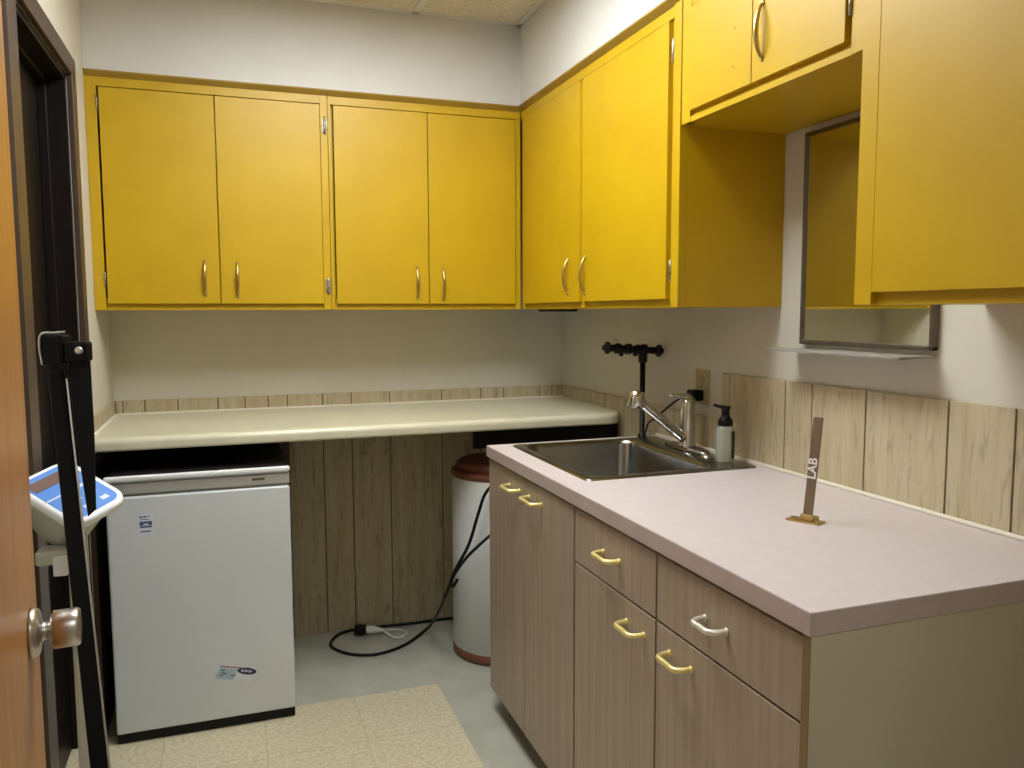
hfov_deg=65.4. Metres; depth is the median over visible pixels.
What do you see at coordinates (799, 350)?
wall shelf
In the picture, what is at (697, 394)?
power cord
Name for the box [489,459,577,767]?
base cabinet
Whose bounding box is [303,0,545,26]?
ceiling
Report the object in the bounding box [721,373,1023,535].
backsplash
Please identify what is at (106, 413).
trim
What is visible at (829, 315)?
mirror
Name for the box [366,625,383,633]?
socket
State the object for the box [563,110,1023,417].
wall
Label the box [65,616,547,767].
floor
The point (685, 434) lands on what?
faucet
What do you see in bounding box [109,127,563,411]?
wall
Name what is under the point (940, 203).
upper cabinet
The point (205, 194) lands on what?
upper cabinet
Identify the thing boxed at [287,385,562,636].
wall paneling
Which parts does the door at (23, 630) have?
knob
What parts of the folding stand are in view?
wire handle, leg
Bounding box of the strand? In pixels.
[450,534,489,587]
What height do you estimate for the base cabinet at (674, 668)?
0.876 m
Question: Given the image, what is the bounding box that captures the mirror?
[799,116,939,350]
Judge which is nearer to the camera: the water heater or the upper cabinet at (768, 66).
the upper cabinet at (768, 66)
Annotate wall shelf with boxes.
[767,348,934,359]
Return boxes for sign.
[785,417,824,525]
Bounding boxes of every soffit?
[79,0,521,126]
[520,0,663,103]
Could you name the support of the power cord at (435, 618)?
on the floor
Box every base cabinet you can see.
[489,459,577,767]
[574,508,1023,767]
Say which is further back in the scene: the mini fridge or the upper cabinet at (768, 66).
the mini fridge
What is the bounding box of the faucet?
[627,390,709,454]
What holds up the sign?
on the countertop at (874, 560)
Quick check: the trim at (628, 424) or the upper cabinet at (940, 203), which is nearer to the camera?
the upper cabinet at (940, 203)
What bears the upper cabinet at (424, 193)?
attached to the wall at (156, 354)
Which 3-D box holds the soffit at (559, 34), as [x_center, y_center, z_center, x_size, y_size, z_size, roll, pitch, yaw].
[0.626,-1.142,1.936,0.328,0.309,2.656,-2,5,-19]
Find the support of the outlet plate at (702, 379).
attached to the wall at (979, 358)
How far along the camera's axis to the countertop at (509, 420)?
2.93 m
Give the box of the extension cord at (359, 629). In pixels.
[354,624,407,638]
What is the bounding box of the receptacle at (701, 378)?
[698,375,704,397]
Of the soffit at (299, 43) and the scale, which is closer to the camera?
the scale
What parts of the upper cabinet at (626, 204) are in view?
door, handle, handle, frame, door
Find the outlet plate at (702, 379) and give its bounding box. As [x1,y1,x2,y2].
[695,369,709,405]
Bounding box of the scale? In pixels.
[29,464,122,767]
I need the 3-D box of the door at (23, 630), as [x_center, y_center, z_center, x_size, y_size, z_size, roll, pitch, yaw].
[-0.495,0.252,0.724,0.104,2.060,0.874,-2,6,-23]
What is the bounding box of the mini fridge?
[103,442,295,743]
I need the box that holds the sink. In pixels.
[513,436,756,480]
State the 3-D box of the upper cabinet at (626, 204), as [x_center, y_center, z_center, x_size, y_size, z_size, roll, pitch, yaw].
[0.358,-0.651,2.714,0.351,0.805,1.304,-2,5,-19]
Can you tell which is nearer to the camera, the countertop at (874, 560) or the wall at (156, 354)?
the countertop at (874, 560)
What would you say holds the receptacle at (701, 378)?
attached to the outlet plate at (702, 379)
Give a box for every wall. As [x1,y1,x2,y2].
[16,0,112,619]
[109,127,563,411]
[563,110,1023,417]
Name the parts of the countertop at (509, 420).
support rail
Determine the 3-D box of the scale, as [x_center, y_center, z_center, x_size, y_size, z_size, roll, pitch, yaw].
[-0.908,0.682,1.828,0.312,1.028,0.380,-2,5,-19]
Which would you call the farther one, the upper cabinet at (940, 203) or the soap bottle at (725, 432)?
the soap bottle at (725, 432)
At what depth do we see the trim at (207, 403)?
3.14 m
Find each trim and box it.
[94,401,115,453]
[95,442,293,723]
[115,395,287,412]
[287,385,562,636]
[563,385,718,448]
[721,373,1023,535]
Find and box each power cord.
[329,487,488,656]
[645,389,702,433]
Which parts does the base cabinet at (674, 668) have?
handle, door, drawer, handle, handle, handle, door, drawer, panel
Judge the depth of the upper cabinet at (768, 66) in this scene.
1.77 m
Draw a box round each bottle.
[713,404,734,462]
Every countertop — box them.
[95,395,618,452]
[486,433,1023,636]
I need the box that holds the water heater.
[451,452,490,665]
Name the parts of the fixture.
handle, handle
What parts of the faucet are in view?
spout, lever, deck plate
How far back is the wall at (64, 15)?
2.61 m
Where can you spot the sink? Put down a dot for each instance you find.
(647, 456)
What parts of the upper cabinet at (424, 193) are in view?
door, handle, handle, door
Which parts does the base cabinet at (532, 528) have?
door, handle, handle, door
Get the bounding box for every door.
[0,0,81,767]
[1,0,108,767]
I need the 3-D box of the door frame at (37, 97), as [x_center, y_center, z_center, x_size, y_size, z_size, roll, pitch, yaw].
[-1.247,0.112,2.106,0.131,2.116,0.814,-2,5,-19]
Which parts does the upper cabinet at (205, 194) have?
door, handle, handle, door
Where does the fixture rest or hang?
on the countertop at (874, 560)
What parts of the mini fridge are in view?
rail, panel, door trim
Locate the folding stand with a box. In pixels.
[38,331,110,767]
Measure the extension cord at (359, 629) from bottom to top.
0.048 m
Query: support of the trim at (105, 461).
attached to the wall at (156, 354)
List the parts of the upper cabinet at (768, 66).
door, handle, door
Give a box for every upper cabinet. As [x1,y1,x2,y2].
[82,68,331,309]
[327,89,520,309]
[518,0,785,311]
[682,0,864,133]
[854,0,1023,304]
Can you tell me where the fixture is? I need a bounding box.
[602,339,663,436]

